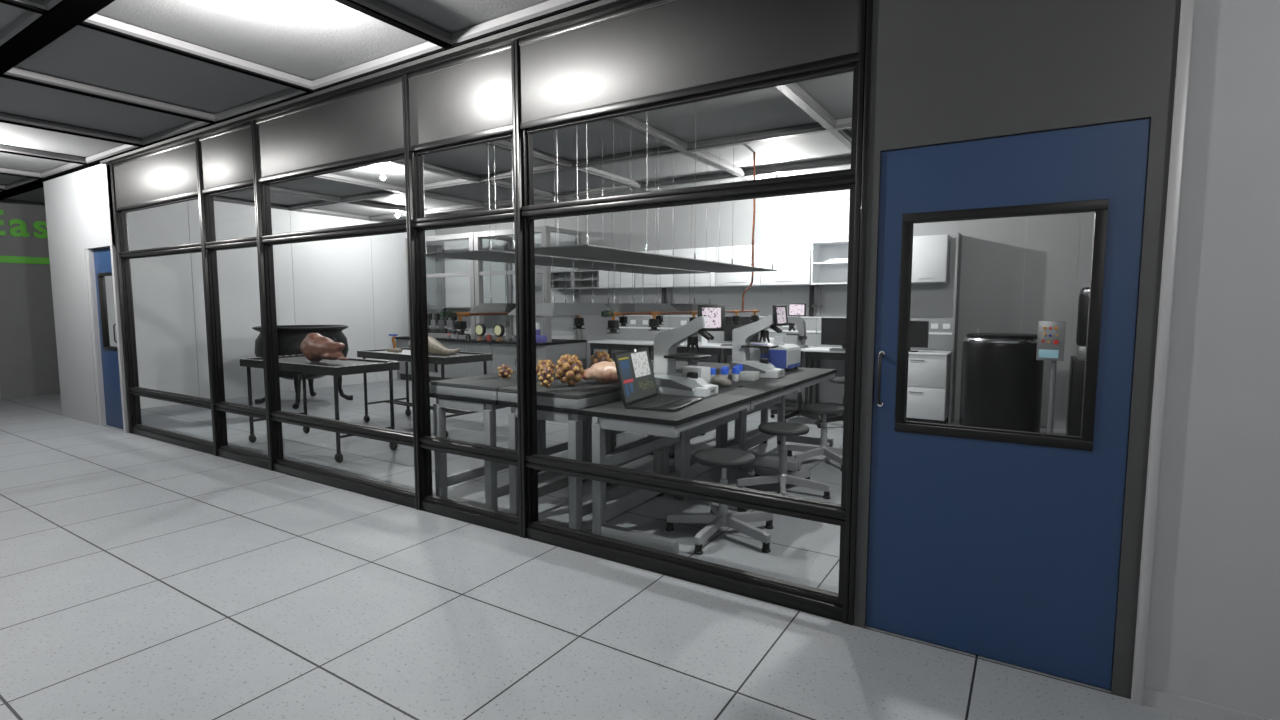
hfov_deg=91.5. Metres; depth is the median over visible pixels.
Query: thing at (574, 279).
shelf
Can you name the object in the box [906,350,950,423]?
drawer unit
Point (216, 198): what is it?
trim
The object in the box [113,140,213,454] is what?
window
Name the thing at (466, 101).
window
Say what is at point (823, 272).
upper cabinet
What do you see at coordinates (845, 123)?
trim
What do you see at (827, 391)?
desk
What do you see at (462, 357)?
tray
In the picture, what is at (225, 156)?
window
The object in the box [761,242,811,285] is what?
upper cabinet
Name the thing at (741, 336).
microscope
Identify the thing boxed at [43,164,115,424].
wall column
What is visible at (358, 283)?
wall
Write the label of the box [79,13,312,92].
trim
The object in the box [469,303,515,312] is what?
shade
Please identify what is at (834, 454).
stool
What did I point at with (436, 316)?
burner
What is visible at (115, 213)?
trim
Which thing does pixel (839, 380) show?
stool
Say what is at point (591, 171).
trim
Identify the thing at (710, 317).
microscope
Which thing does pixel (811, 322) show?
desk
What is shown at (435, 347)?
specimen
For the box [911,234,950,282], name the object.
upper cabinet
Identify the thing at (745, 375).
tray
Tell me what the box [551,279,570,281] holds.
shelf
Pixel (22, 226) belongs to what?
wall sign
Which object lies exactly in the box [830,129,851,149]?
trim
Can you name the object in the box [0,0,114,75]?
trim
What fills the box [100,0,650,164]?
trim
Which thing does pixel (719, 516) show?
stool
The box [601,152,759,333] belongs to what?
copper pipe
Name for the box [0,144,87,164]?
trim
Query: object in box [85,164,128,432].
trim
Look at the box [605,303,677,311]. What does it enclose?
shelf
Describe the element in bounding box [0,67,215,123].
trim
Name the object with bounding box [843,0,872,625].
door frame
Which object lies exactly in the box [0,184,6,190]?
trim
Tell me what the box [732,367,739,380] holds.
bottle
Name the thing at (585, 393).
tray
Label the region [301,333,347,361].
specimen
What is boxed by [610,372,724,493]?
lab table
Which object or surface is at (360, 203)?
trim
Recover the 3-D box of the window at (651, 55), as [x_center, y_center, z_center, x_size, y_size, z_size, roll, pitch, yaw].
[0.149,-0.368,3.633,2.148,3.300,0.100,3,6,32]
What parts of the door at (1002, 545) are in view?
handle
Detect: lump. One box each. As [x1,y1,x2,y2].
[582,361,618,383]
[711,375,731,386]
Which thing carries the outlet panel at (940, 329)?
attached to the wall at (1017, 273)
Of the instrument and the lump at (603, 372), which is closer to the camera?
the lump at (603, 372)
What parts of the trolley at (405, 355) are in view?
leg, rail, leg, long rail, long rail, leg, rail, leg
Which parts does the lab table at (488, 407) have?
leg, leg, leg, leg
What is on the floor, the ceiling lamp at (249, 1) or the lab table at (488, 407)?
the lab table at (488, 407)
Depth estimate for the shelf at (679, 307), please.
6.62 m
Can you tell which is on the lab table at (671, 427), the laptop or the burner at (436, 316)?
the laptop
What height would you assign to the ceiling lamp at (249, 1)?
0.182 m
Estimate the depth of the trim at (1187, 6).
2.38 m
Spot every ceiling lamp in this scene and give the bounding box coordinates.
[247,0,256,3]
[376,165,388,179]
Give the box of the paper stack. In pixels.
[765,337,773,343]
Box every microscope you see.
[654,305,724,397]
[729,305,787,378]
[786,303,807,348]
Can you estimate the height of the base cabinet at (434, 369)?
0.890 m
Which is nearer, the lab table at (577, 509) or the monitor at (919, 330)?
the lab table at (577, 509)
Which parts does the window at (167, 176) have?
spandrel panel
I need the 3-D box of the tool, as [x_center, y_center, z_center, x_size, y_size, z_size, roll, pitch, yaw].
[-3.357,-0.231,8.521,0.220,0.245,0.080,3,6,32]
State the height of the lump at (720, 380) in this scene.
0.111 m
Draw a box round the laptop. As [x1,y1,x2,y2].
[613,348,702,411]
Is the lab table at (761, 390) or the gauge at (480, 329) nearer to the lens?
the lab table at (761, 390)
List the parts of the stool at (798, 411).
leg, leg, leg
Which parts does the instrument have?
panel, panel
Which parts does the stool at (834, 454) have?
leg, leg, seat, gas post, leg, leg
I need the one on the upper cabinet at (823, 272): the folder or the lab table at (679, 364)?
the folder
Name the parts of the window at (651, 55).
spandrel panel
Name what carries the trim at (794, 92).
attached to the ceiling
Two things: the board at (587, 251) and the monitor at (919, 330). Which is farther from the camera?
the monitor at (919, 330)
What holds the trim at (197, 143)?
on the floor
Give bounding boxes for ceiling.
[0,0,852,219]
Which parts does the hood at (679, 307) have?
hanger rod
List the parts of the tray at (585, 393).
plate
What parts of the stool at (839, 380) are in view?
leg, leg, seat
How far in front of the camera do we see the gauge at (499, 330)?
11.74 m
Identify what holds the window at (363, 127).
on the floor
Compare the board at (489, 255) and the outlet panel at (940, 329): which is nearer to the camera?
the board at (489, 255)
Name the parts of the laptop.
screen lid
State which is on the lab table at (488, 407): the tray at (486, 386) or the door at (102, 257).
the tray at (486, 386)
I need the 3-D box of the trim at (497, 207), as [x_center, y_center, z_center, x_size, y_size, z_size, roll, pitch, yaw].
[-2.334,-2.814,11.772,0.120,0.083,1.564,3,6,32]
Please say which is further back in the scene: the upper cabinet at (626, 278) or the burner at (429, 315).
the burner at (429, 315)
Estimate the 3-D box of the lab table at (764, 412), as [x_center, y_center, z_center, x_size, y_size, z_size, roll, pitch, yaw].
[0.889,0.544,6.963,0.753,0.903,1.209,3,6,32]
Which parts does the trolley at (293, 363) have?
leg, rail, leg, leg, rail, leg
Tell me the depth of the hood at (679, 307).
6.66 m
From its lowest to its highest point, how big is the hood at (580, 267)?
0.475 m
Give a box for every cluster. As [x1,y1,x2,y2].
[497,364,512,378]
[536,359,555,374]
[537,365,553,387]
[555,354,584,385]
[589,351,612,367]
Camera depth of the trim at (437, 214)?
12.19 m
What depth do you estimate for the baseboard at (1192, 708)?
2.43 m
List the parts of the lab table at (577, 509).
leg, leg, leg, leg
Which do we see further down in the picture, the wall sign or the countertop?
the countertop
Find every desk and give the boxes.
[588,315,669,361]
[650,315,731,363]
[721,316,816,409]
[803,317,845,404]
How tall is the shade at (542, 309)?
0.095 m
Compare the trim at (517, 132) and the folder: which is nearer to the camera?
the trim at (517, 132)
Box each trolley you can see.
[240,354,399,462]
[357,348,492,437]
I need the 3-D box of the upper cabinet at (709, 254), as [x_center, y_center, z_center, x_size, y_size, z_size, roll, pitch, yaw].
[0.994,-1.550,10.501,0.778,0.630,0.402,3,6,32]
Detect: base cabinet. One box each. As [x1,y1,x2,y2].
[396,339,447,382]
[443,341,491,378]
[492,342,585,373]
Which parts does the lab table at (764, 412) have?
leg, leg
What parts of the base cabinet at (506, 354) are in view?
door, door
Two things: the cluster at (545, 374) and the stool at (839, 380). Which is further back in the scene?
the stool at (839, 380)
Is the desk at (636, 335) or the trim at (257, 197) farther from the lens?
the desk at (636, 335)
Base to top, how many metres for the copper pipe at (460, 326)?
0.189 m
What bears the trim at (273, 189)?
attached to the ceiling
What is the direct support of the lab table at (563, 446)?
on the floor
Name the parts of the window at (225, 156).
spandrel panel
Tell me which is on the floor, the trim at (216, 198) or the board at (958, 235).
the board at (958, 235)
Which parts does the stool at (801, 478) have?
leg, leg, leg, gas post, seat, leg, leg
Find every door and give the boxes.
[93,247,122,428]
[866,119,1149,689]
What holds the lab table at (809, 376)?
on the floor
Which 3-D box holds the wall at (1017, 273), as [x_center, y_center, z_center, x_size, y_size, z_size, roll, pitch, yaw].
[1.605,-1.025,10.462,14.996,3.420,0.100,3,6,32]
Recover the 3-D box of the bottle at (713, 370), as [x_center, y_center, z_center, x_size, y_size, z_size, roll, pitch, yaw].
[0.659,0.137,5.705,0.068,0.126,0.068,3,6,32]
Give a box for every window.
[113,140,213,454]
[199,123,268,468]
[255,77,415,507]
[408,43,519,535]
[518,0,860,621]
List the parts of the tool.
handle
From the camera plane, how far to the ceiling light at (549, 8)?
4.84 m
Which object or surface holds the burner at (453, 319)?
on the countertop
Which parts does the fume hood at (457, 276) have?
panel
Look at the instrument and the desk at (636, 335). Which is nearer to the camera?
the instrument
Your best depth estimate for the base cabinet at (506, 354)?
11.65 m
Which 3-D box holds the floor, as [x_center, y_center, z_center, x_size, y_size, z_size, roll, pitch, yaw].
[-2.679,1.048,6.958,18.310,0.100,10.886,3,6,32]
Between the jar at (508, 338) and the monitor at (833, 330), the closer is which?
the monitor at (833, 330)
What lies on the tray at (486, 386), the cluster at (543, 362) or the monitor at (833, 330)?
the cluster at (543, 362)
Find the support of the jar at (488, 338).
on the countertop
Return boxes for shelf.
[430,307,470,307]
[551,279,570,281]
[574,279,597,280]
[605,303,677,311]
[671,304,718,311]
[813,261,847,264]
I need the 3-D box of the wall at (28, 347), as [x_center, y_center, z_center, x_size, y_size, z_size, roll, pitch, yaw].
[-10.347,-1.128,11.639,0.100,3.420,10.686,3,6,32]
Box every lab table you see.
[430,393,586,510]
[498,399,663,530]
[540,371,653,479]
[580,393,751,553]
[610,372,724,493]
[615,361,709,446]
[676,363,767,447]
[685,376,801,509]
[731,367,836,470]
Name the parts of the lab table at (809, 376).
leg, leg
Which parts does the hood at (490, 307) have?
hanger rod, hanger rod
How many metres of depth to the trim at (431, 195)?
10.44 m
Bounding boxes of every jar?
[465,334,470,339]
[486,334,490,340]
[506,335,510,341]
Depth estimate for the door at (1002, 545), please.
2.72 m
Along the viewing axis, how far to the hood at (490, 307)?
5.54 m
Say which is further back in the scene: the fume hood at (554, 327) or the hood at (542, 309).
the fume hood at (554, 327)
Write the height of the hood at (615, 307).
0.475 m
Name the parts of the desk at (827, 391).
leg frame, hutch panel, modesty panel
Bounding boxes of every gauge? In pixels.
[475,323,485,339]
[494,324,504,340]
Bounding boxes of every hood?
[405,232,508,338]
[469,265,544,312]
[474,226,580,341]
[508,253,612,315]
[565,267,608,302]
[605,262,677,311]
[620,271,656,302]
[671,268,718,311]
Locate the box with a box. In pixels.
[536,335,546,342]
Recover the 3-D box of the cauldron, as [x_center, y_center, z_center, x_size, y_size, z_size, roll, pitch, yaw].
[-5.524,0.073,10.247,1.419,1.260,1.413,0,5,-2]
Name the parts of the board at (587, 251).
hanger rod, hanger rod, hanger rod, hanger rod, hanger rod, hanger rod, hanger rod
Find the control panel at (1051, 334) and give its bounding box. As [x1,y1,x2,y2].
[1036,321,1065,433]
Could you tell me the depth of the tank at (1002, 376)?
7.25 m
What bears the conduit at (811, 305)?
attached to the wall at (1017, 273)
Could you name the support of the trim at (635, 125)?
attached to the ceiling
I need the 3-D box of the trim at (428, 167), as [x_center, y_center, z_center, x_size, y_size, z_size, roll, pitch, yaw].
[-2.703,-2.496,8.128,0.120,0.083,1.564,3,6,32]
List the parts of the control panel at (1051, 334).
post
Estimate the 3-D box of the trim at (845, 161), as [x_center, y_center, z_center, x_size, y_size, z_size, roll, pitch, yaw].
[0.700,-2.561,8.891,14.796,0.085,0.120,3,6,32]
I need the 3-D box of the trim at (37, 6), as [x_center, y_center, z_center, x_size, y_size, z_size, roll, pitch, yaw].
[-3.951,-2.056,3.101,0.100,0.083,1.494,3,6,32]
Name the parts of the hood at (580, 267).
hanger rod, hanger rod, hanger rod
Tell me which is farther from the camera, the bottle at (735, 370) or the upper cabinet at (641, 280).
the upper cabinet at (641, 280)
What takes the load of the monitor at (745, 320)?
on the desk at (811, 322)
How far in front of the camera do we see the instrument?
6.64 m
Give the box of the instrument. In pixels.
[750,336,800,371]
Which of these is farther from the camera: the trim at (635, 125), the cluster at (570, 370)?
the trim at (635, 125)
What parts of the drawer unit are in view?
drawer, drawer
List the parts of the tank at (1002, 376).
lid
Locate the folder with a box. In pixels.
[829,258,847,261]
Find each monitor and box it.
[724,316,758,341]
[821,317,845,347]
[909,321,928,351]
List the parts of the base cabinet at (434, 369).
door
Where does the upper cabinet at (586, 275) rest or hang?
attached to the wall at (1017, 273)
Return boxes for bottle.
[710,368,715,381]
[721,368,727,377]
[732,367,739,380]
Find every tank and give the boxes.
[959,329,1043,432]
[1076,287,1089,345]
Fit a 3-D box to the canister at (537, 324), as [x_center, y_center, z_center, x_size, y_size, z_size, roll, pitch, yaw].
[-1.956,-0.535,11.786,0.140,0.350,0.140,3,6,32]
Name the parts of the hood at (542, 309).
hanger rod, hanger rod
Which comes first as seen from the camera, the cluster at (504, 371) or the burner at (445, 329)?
the cluster at (504, 371)
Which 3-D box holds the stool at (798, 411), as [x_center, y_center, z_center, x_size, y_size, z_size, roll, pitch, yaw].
[2.259,0.524,8.694,0.744,0.642,0.771,-1,5,-8]
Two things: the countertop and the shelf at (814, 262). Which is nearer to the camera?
the shelf at (814, 262)
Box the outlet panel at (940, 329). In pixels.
[910,318,952,350]
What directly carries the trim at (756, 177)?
attached to the wall at (1017, 273)
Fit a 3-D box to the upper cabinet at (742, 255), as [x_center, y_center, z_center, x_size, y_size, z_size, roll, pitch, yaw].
[1.653,-1.514,10.086,0.778,0.630,0.402,3,6,32]
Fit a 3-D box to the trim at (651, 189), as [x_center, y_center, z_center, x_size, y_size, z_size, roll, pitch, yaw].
[0.445,-2.661,10.020,0.120,0.083,1.564,3,6,32]
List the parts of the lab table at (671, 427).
leg, leg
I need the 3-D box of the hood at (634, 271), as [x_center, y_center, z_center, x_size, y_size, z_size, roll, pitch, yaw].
[-0.015,-0.827,7.593,0.460,0.475,0.840,3,6,32]
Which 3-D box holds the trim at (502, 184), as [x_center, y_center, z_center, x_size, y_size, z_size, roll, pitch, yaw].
[-1.824,-2.617,9.512,0.120,0.083,1.564,3,6,32]
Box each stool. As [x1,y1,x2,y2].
[666,448,772,554]
[737,422,830,498]
[770,392,819,424]
[787,403,843,470]
[817,377,844,427]
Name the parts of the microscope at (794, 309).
arm, focus knob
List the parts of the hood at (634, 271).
hanger rod, hanger rod, hanger rod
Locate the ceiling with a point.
(312, 40)
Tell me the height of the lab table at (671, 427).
0.903 m
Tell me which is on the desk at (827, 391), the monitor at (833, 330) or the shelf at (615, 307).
the monitor at (833, 330)
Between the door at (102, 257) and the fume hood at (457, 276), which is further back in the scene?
the fume hood at (457, 276)
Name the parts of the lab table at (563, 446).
leg, leg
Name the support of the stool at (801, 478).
on the floor
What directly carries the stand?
on the floor
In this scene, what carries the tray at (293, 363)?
on the trolley at (293, 363)
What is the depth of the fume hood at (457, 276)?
13.39 m
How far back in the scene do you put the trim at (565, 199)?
10.42 m
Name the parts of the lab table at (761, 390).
leg, leg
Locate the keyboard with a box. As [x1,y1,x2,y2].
[829,348,844,350]
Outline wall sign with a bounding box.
[0,210,49,264]
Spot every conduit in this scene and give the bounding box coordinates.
[662,288,670,314]
[808,285,822,316]
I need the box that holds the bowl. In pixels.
[252,325,348,379]
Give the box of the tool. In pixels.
[387,334,401,351]
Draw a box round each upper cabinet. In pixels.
[551,271,571,289]
[572,270,605,288]
[599,270,633,288]
[635,249,679,287]
[673,247,721,286]
[715,245,763,286]
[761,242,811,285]
[811,240,848,284]
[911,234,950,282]
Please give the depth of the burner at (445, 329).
13.08 m
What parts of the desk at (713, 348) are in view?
leg frame, hutch panel, modesty panel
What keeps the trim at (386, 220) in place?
attached to the wall at (358, 283)
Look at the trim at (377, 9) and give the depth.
3.87 m
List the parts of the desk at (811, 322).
leg frame, modesty panel, hutch panel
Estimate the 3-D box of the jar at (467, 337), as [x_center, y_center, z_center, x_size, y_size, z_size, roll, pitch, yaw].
[-3.370,-0.456,12.216,0.105,0.120,0.103,3,6,32]
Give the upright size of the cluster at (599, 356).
0.222 m
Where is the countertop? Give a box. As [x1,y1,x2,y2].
[392,336,586,345]
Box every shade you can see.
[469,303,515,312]
[508,303,612,315]
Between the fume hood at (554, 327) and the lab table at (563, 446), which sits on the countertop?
the fume hood at (554, 327)
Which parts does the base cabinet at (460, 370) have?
door, door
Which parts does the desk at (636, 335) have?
leg frame, modesty panel, hutch panel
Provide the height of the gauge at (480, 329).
0.325 m
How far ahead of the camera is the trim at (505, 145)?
7.39 m
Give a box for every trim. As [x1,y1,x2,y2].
[0,0,47,14]
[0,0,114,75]
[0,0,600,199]
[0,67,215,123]
[0,112,143,146]
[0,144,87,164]
[0,167,42,178]
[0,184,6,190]
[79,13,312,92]
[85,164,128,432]
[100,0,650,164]
[110,164,141,432]
[195,138,227,455]
[213,196,288,209]
[250,121,283,470]
[251,186,341,202]
[288,117,851,210]
[295,208,369,220]
[312,173,404,192]
[334,0,450,48]
[345,201,405,211]
[369,157,850,220]
[376,219,396,221]
[387,159,479,181]
[402,74,422,509]
[424,191,483,206]
[427,213,449,215]
[482,180,555,198]
[483,140,571,167]
[487,206,510,209]
[511,40,527,537]
[558,198,581,200]
[573,167,641,188]
[607,115,687,150]
[642,188,662,191]
[685,150,744,176]
[743,176,762,179]
[775,83,835,129]
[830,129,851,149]
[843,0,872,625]
[1131,0,1194,704]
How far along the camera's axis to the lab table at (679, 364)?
7.34 m
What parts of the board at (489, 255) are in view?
hanger rod, hanger rod, hanger rod, hanger rod, hanger rod, hanger rod, hanger rod, hanger rod, hanger rod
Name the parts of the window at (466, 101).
spandrel panel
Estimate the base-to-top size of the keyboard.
0.023 m
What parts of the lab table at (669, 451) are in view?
leg, leg, leg, leg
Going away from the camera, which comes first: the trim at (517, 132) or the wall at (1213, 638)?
the wall at (1213, 638)
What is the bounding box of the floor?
[0,379,1198,719]
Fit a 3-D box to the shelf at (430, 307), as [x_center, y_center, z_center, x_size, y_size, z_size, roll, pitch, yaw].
[-3.711,-1.137,13.455,1.908,0.020,0.430,3,6,32]
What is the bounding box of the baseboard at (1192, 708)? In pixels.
[1143,687,1271,719]
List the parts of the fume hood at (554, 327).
panel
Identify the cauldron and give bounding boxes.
[252,325,352,408]
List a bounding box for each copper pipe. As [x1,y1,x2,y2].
[440,310,663,334]
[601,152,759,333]
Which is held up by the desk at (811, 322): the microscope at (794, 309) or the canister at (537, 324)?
the microscope at (794, 309)
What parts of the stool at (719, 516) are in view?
leg, leg, leg, gas post, seat, leg, leg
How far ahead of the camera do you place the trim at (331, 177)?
9.01 m
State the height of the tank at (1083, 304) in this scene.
0.700 m
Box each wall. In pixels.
[0,199,59,398]
[105,199,436,408]
[435,189,1093,428]
[854,0,1279,719]
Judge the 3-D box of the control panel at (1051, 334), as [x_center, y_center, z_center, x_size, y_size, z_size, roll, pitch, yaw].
[4.526,0.288,6.873,0.295,1.430,0.260,3,6,32]
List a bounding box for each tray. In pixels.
[240,354,399,375]
[357,348,492,364]
[429,371,556,399]
[498,378,621,408]
[739,371,759,380]
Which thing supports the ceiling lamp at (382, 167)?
attached to the ceiling
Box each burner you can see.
[427,313,431,332]
[430,313,439,332]
[439,317,447,333]
[447,317,456,333]
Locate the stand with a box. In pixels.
[1066,344,1085,436]
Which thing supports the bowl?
on the cauldron
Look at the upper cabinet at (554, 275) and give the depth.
12.19 m
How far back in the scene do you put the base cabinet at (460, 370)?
12.24 m
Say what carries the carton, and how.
on the lab table at (761, 390)
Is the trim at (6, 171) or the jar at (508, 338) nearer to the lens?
the trim at (6, 171)
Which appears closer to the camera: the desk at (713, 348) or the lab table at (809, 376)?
the lab table at (809, 376)
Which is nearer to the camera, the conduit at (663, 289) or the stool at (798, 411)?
the stool at (798, 411)
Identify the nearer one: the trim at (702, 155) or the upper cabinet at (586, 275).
the trim at (702, 155)
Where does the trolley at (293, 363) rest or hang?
on the floor
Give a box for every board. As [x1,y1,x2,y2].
[423,122,710,274]
[505,123,776,272]
[948,232,961,423]
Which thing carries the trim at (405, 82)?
on the floor
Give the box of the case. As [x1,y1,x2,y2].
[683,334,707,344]
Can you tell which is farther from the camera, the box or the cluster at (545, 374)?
the box
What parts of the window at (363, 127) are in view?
spandrel panel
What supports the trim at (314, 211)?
attached to the wall at (358, 283)
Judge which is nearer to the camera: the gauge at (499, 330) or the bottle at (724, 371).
the bottle at (724, 371)
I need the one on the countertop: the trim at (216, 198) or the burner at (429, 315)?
the burner at (429, 315)
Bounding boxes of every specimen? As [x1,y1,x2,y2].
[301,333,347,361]
[408,336,460,355]
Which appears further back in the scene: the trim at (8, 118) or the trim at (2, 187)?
the trim at (2, 187)
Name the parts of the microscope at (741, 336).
rail, focus knob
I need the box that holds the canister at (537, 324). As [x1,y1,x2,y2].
[536,322,539,334]
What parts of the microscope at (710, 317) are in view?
rail, focus knob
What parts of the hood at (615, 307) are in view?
hanger rod, hanger rod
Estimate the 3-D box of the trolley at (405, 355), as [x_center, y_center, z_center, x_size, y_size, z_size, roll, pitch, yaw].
[-2.866,0.387,8.263,1.900,0.988,0.740,4,6,36]
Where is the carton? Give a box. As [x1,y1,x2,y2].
[682,366,710,382]
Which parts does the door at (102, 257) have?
handle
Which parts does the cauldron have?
leg, leg, leg, leg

